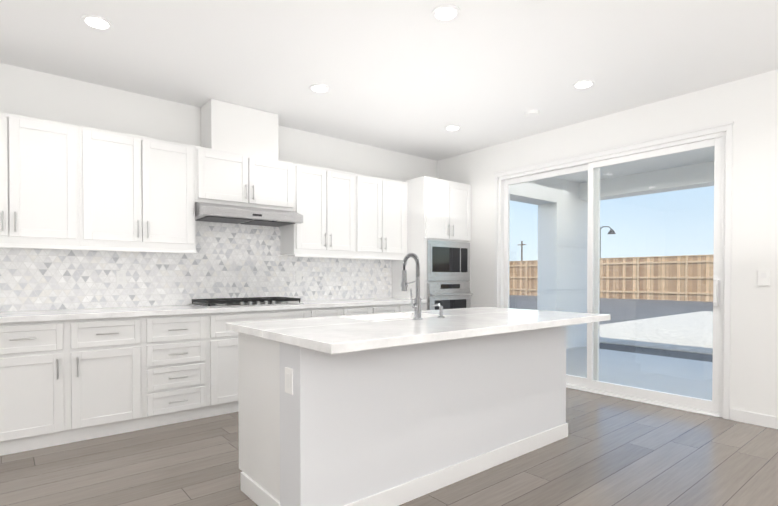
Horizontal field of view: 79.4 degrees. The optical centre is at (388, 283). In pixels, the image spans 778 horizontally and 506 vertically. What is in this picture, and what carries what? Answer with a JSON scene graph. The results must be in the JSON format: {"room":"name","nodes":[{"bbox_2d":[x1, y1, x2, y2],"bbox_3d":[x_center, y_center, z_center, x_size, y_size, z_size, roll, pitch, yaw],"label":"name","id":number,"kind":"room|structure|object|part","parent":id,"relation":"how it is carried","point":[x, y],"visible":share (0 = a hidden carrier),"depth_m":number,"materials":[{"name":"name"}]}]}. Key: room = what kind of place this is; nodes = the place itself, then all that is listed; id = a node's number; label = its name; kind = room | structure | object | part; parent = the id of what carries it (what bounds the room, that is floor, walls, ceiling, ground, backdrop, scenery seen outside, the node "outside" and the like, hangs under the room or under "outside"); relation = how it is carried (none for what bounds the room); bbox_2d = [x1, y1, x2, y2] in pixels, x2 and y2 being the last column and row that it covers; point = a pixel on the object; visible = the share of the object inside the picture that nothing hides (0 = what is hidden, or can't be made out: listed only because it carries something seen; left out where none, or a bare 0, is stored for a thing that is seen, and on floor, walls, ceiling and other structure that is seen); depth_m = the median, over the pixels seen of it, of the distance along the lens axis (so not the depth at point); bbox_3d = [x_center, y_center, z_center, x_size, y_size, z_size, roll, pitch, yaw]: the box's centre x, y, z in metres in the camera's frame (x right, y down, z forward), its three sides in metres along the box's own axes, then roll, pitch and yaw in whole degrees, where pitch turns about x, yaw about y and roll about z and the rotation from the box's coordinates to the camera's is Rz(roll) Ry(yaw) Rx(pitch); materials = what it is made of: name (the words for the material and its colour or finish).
{"room":"kitchen","nodes":[
{"label":"kitchen","id":0,"kind":"room"},
{"bbox_2d":[0,63,436,311],"bbox_3d":[-2.396,-0.268,4.018,8.100,2.770,0.150,-1,1,-39],"label":"wall","id":1,"kind":"structure","parent":0,"point":[36,94],"depth_m":4.13,"materials":[{"name":"white paint"}]},
{"bbox_2d":[0,112,83,250],"bbox_3d":[-2.758,-0.740,3.394,0.835,0.910,0.319,-1,1,-39],"label":"upper cabinet","id":2,"kind":"object","parent":1,"relation":"attached to","point":[42,161],"depth_m":3.39,"materials":[{"name":"white wood"}]},
{"bbox_2d":[80,126,199,254],"bbox_3d":[-2.108,-0.747,3.930,0.850,0.910,0.319,-1,1,-39],"label":"upper cabinet","id":3,"kind":"object","parent":1,"relation":"attached to","point":[141,193],"depth_m":3.80,"materials":[{"name":"white wood"}]},
{"bbox_2d":[0,221,391,311],"bbox_3d":[-2.217,-0.271,4.060,5.829,0.944,0.008,-1,1,-39],"label":"backsplash","id":4,"kind":"structure","parent":1,"relation":"attached to","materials":[{"name":"tile"}]},
{"bbox_2d":[201,99,277,158],"bbox_3d":[-1.427,-1.434,4.502,0.650,0.447,0.289,-1,1,-39],"label":"cover","id":5,"kind":"object","parent":1,"relation":"attached to","point":[223,124],"depth_m":4.36,"materials":[{"name":"white"}]},
{"bbox_2d":[200,143,295,214],"bbox_3d":[-1.412,-0.964,4.501,0.955,0.490,0.319,-1,1,-39],"label":"upper cabinet","id":6,"kind":"object","parent":1,"relation":"attached to","point":[230,180],"depth_m":4.35,"materials":[{"name":"white wood"}]},
{"bbox_2d":[195,202,302,226],"bbox_3d":[-1.353,-0.650,4.435,0.945,0.135,0.503,-1,1,-39],"label":"range hood","id":7,"kind":"object","parent":6,"relation":"attached to","point":[225,214],"depth_m":4.32,"materials":[{"name":"silver metal"}]},
{"bbox_2d":[280,163,355,258],"bbox_3d":[-0.754,-0.761,5.046,0.750,0.910,0.319,-1,1,-39],"label":"upper cabinet","id":8,"kind":"object","parent":1,"relation":"attached to","point":[322,225],"depth_m":4.89,"materials":[{"name":"white wood"}]},
{"bbox_2d":[356,174,407,258],"bbox_3d":[-0.164,-0.767,5.532,0.779,0.910,0.319,-1,1,-39],"label":"upper cabinet","id":9,"kind":"object","parent":1,"relation":"attached to","point":[381,203],"depth_m":5.39,"materials":[{"name":"white wood"}]},
{"bbox_2d":[0,388,777,505],"bbox_3d":[0.101,1.206,1.008,8.100,0.100,8.000,-1,1,-39],"label":"floor","id":10,"kind":"structure","parent":0,"point":[611,451],"depth_m":2.87,"materials":[{"name":"brown wood"}]},
{"bbox_2d":[0,315,147,455],"bbox_3d":[-2.434,0.686,3.498,0.965,0.875,0.618,-1,1,-39],"label":"base cabinet","id":11,"kind":"object","parent":10,"relation":"on","point":[66,381],"depth_m":3.28,"materials":[{"name":"white wood"}]},
{"bbox_2d":[0,299,427,322],"bbox_3d":[-2.015,0.225,3.821,5.829,0.040,0.643,-1,1,-39],"label":"countertop","id":12,"kind":"structure","parent":11,"relation":"on","point":[297,304],"depth_m":3.85,"materials":[{"name":"white stone"}]},
{"bbox_2d":[189,297,303,307],"bbox_3d":[-1.333,0.169,4.420,0.915,0.054,0.510,-1,1,-39],"label":"cooktop","id":13,"kind":"object","parent":12,"relation":"in","point":[254,301],"depth_m":4.26,"materials":[{"name":"black metal"}]},
{"bbox_2d":[148,315,211,427],"bbox_3d":[-1.876,0.681,3.958,0.480,0.875,0.618,-1,1,-39],"label":"base cabinet","id":14,"kind":"object","parent":10,"relation":"on","point":[179,346],"depth_m":3.74,"materials":[{"name":"white wood"}]},
{"bbox_2d":[212,307,311,415],"bbox_3d":[-1.322,0.675,4.414,0.955,0.875,0.618,-1,1,-39],"label":"base cabinet","id":15,"kind":"object","parent":10,"relation":"on","point":[224,342],"depth_m":3.99,"materials":[{"name":"white wood"}]},
{"bbox_2d":[312,307,375,316],"bbox_3d":[-0.665,0.668,4.956,0.750,0.875,0.618,-1,1,-39],"label":"base cabinet","id":16,"kind":"object","parent":10,"relation":"on","point":[316,311],"depth_m":4.72,"materials":[{"name":"white wood"}]},
{"bbox_2d":[226,325,567,505],"bbox_3d":[0.205,0.692,3.052,2.214,0.875,0.816,-1,1,-39],"label":"kitchen island","id":17,"kind":"object","parent":10,"relation":"on","point":[389,409],"depth_m":2.44,"materials":[{"name":"white paint"}]},
{"bbox_2d":[285,367,292,394],"bbox_3d":[-0.454,0.439,2.122,0.008,0.115,0.070,-1,1,-39],"label":"switch plate","id":18,"kind":"object","parent":17,"relation":"attached to","point":[288,370],"depth_m":2.11,"materials":[{"name":"white plastic"}]},
{"bbox_2d":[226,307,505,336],"bbox_3d":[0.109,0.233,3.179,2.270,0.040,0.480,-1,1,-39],"label":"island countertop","id":19,"kind":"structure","parent":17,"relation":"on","point":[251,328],"depth_m":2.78,"materials":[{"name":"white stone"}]},
{"bbox_2d":[362,317,401,320],"bbox_3d":[0.045,0.359,3.077,0.664,0.233,0.424,-1,1,-39],"label":"sink","id":20,"kind":"object","parent":19,"relation":"in","point":[363,318],"depth_m":3.22,"materials":[{"name":"white ceramic"}]},
{"bbox_2d":[401,269,425,320],"bbox_3d":[0.125,0.067,2.857,0.092,0.300,0.175,-1,1,-39],"label":"faucet","id":21,"kind":"object","parent":19,"relation":"on","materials":[{"name":"silver metal"}]},
{"bbox_2d":[432,304,445,316],"bbox_3d":[0.311,0.171,2.972,0.044,0.089,0.098,-1,1,-39],"label":"soap dispenser","id":22,"kind":"object","parent":19,"relation":"on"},
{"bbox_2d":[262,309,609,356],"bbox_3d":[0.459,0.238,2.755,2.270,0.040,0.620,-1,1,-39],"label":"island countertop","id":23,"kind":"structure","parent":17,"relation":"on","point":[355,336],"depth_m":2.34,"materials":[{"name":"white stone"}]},
{"bbox_2d":[376,303,423,312],"bbox_3d":[-0.074,0.661,5.443,0.780,0.875,0.618,-1,1,-39],"label":"base cabinet","id":24,"kind":"object","parent":10,"relation":"on","point":[396,307],"depth_m":5.20,"materials":[{"name":"white wood"}]},
{"bbox_2d":[388,176,472,309],"bbox_3d":[0.550,-0.083,5.932,0.818,2.350,0.642,-1,1,-39],"label":"tall cabinet","id":25,"kind":"object","parent":10,"relation":"on","point":[439,210],"depth_m":5.64,"materials":[{"name":"white wood"}]},
{"bbox_2d":[0,0,777,160],"bbox_3d":[0.101,-1.663,0.971,8.100,0.100,8.000,-1,1,-39],"label":"ceiling","id":26,"kind":"structure","parent":0,"point":[413,77],"depth_m":3.39,"materials":[{"name":"white paint"}]},
{"bbox_2d":[81,14,112,29],"bbox_3d":[-1.824,-1.633,2.928,0.169,0.010,0.182,-1,1,-39],"label":"recessed light","id":27,"kind":"object","parent":26,"relation":"in","point":[110,24],"depth_m":2.92,"materials":[{"name":"white plastic"}]},
{"bbox_3d":[-1.827,-1.630,2.933,0.123,0.002,0.123,1,1,44],"label":"recessed ceiling light lense","id":28,"kind":"part","parent":27,"relation":"part of","materials":[{"name":"white plastic"}]},
{"bbox_2d":[310,84,329,92],"bbox_3d":[-0.585,-1.647,3.948,0.169,0.010,0.181,-1,1,-39],"label":"recessed light","id":29,"kind":"object","parent":26,"relation":"in","point":[318,88],"depth_m":3.94,"materials":[{"name":"white plastic"}]},
{"bbox_3d":[-0.585,-1.643,3.957,0.123,0.002,0.123,1,1,44],"label":"recessed ceiling light lense","id":30,"kind":"part","parent":29,"relation":"part of","materials":[{"name":"white plastic"}]},
{"bbox_2d":[432,4,459,21],"bbox_3d":[0.343,-1.632,2.824,0.202,0.010,0.200,1,1,41],"label":"recessed light","id":31,"kind":"object","parent":26,"relation":"in","point":[445,13],"depth_m":2.82,"materials":[{"name":"white plastic"}]},
{"bbox_2d":[445,125,460,130],"bbox_3d":[0.678,-1.660,4.988,0.173,0.010,0.175,-1,1,-39],"label":"recessed light","id":32,"kind":"object","parent":26,"relation":"in","point":[451,127],"depth_m":4.97,"materials":[{"name":"white plastic"}]},
{"bbox_3d":[0.681,-1.656,5.000,0.123,0.002,0.123,1,1,44],"label":"recessed ceiling light lense","id":33,"kind":"part","parent":32,"relation":"part of","materials":[{"name":"white plastic"}]},
{"bbox_2d":[525,109,538,116],"bbox_3d":[1.381,-1.644,4.528,0.136,0.030,0.136,-1,1,-39],"label":"smoke detector","id":34,"kind":"object","parent":26,"relation":"attached to","point":[532,113],"visible":1,"depth_m":4.49,"materials":[{"name":"white plastic"}]},
{"bbox_2d":[573,80,594,88],"bbox_3d":[1.606,-1.646,3.865,0.179,0.010,0.171,-1,1,-39],"label":"recessed light","id":35,"kind":"object","parent":26,"relation":"in","point":[582,84],"depth_m":3.86,"materials":[{"name":"white plastic"}]},
{"bbox_3d":[1.609,-1.642,3.874,0.123,0.002,0.123,1,1,41],"label":"recessed ceiling light lense","id":36,"kind":"part","parent":35,"relation":"part of","materials":[{"name":"white plastic"}]},
{"bbox_2d":[437,69,777,416],"bbox_3d":[3.216,-0.261,3.460,0.150,2.770,7.850,-1,1,-39],"label":"wall","id":37,"kind":"structure","parent":0,"point":[748,106],"depth_m":3.81,"materials":[{"name":"white paint"}]},
{"bbox_2d":[493,121,733,419],"bbox_3d":[2.083,-0.113,4.796,0.151,2.439,2.410,-1,1,-39],"label":"patio door","id":38,"kind":"structure","parent":37,"relation":"in","point":[718,137],"depth_m":4.44,"materials":[{"name":"glass"}]},
{"bbox_2d":[730,408,777,428],"bbox_3d":[4.178,1.094,2.181,0.012,0.095,4.323,-1,1,-39],"label":"baseboard","id":39,"kind":"structure","parent":37,"relation":"attached to","point":[763,420],"depth_m":3.71,"materials":[{"name":"white wood"}]},
{"bbox_2d":[758,270,769,285],"bbox_3d":[2.936,-0.043,3.670,0.018,0.120,0.075,-1,1,-39],"label":"switch","id":40,"kind":"object","parent":37,"relation":"attached to","point":[763,277],"visible":1,"depth_m":3.66,"materials":[{"name":"white plastic"}]},
{"label":"outside","id":41,"kind":"structure","parent":0,"visible":0},
{"bbox_2d":[509,295,712,361],"bbox_3d":[38.613,0.663,51.091,115.049,0.190,150.000,-1,1,-39],"label":"terrain","id":42,"kind":"structure","parent":41,"point":[619,309],"depth_m":17.50,"materials":[{"name":"grey gravel"}]},
{"bbox_2d":[518,241,524,260],"bbox_3d":[17.172,-2.535,60.591,0.200,5.960,1.200,-1,1,-39],"label":"utility pole","id":43,"kind":"object","parent":42,"relation":"on","point":[521,250],"depth_m":60.50,"materials":[{"name":"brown wood"}]},
{"bbox_2d":[600,226,615,257],"bbox_3d":[16.504,-1.802,35.469,0.600,5.144,1.270,-1,1,-39],"label":"lamppost","id":44,"kind":"object","parent":42,"relation":"on","point":[611,231],"depth_m":35.56,"materials":[{"name":"grey metal"}]},
{"bbox_2d":[509,254,713,301],"bbox_3d":[7.229,-0.423,34.924,0.150,2.400,95.000,-1,1,-39],"label":"fence","id":45,"kind":"object","parent":42,"relation":"on","point":[608,277],"depth_m":26.19,"materials":[{"name":"brown wood"}]},
{"bbox_2d":[510,147,713,348],"bbox_3d":[4.327,-0.362,4.744,3.199,3.060,7.120,-1,1,-39],"label":"patio cover","id":46,"kind":"object","parent":42,"relation":"on","point":[623,169],"depth_m":7.63,"materials":[{"name":"white paint"}]},
{"bbox_2d":[566,346,712,399],"bbox_3d":[4.212,1.146,4.668,2.899,0.045,7.120,-1,1,-39],"label":"deck","id":47,"kind":"object","parent":42,"relation":"on","point":[669,376],"depth_m":5.91,"materials":[{"name":"concrete"}]},
{"bbox_2d":[599,311,712,354],"bbox_3d":[12.928,1.137,6.592,10.900,0.015,18.000,-1,1,-39],"label":"gravel","id":48,"kind":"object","parent":42,"relation":"on","point":[654,323],"depth_m":10.36,"materials":[{"name":"white gravel"}]}
]}

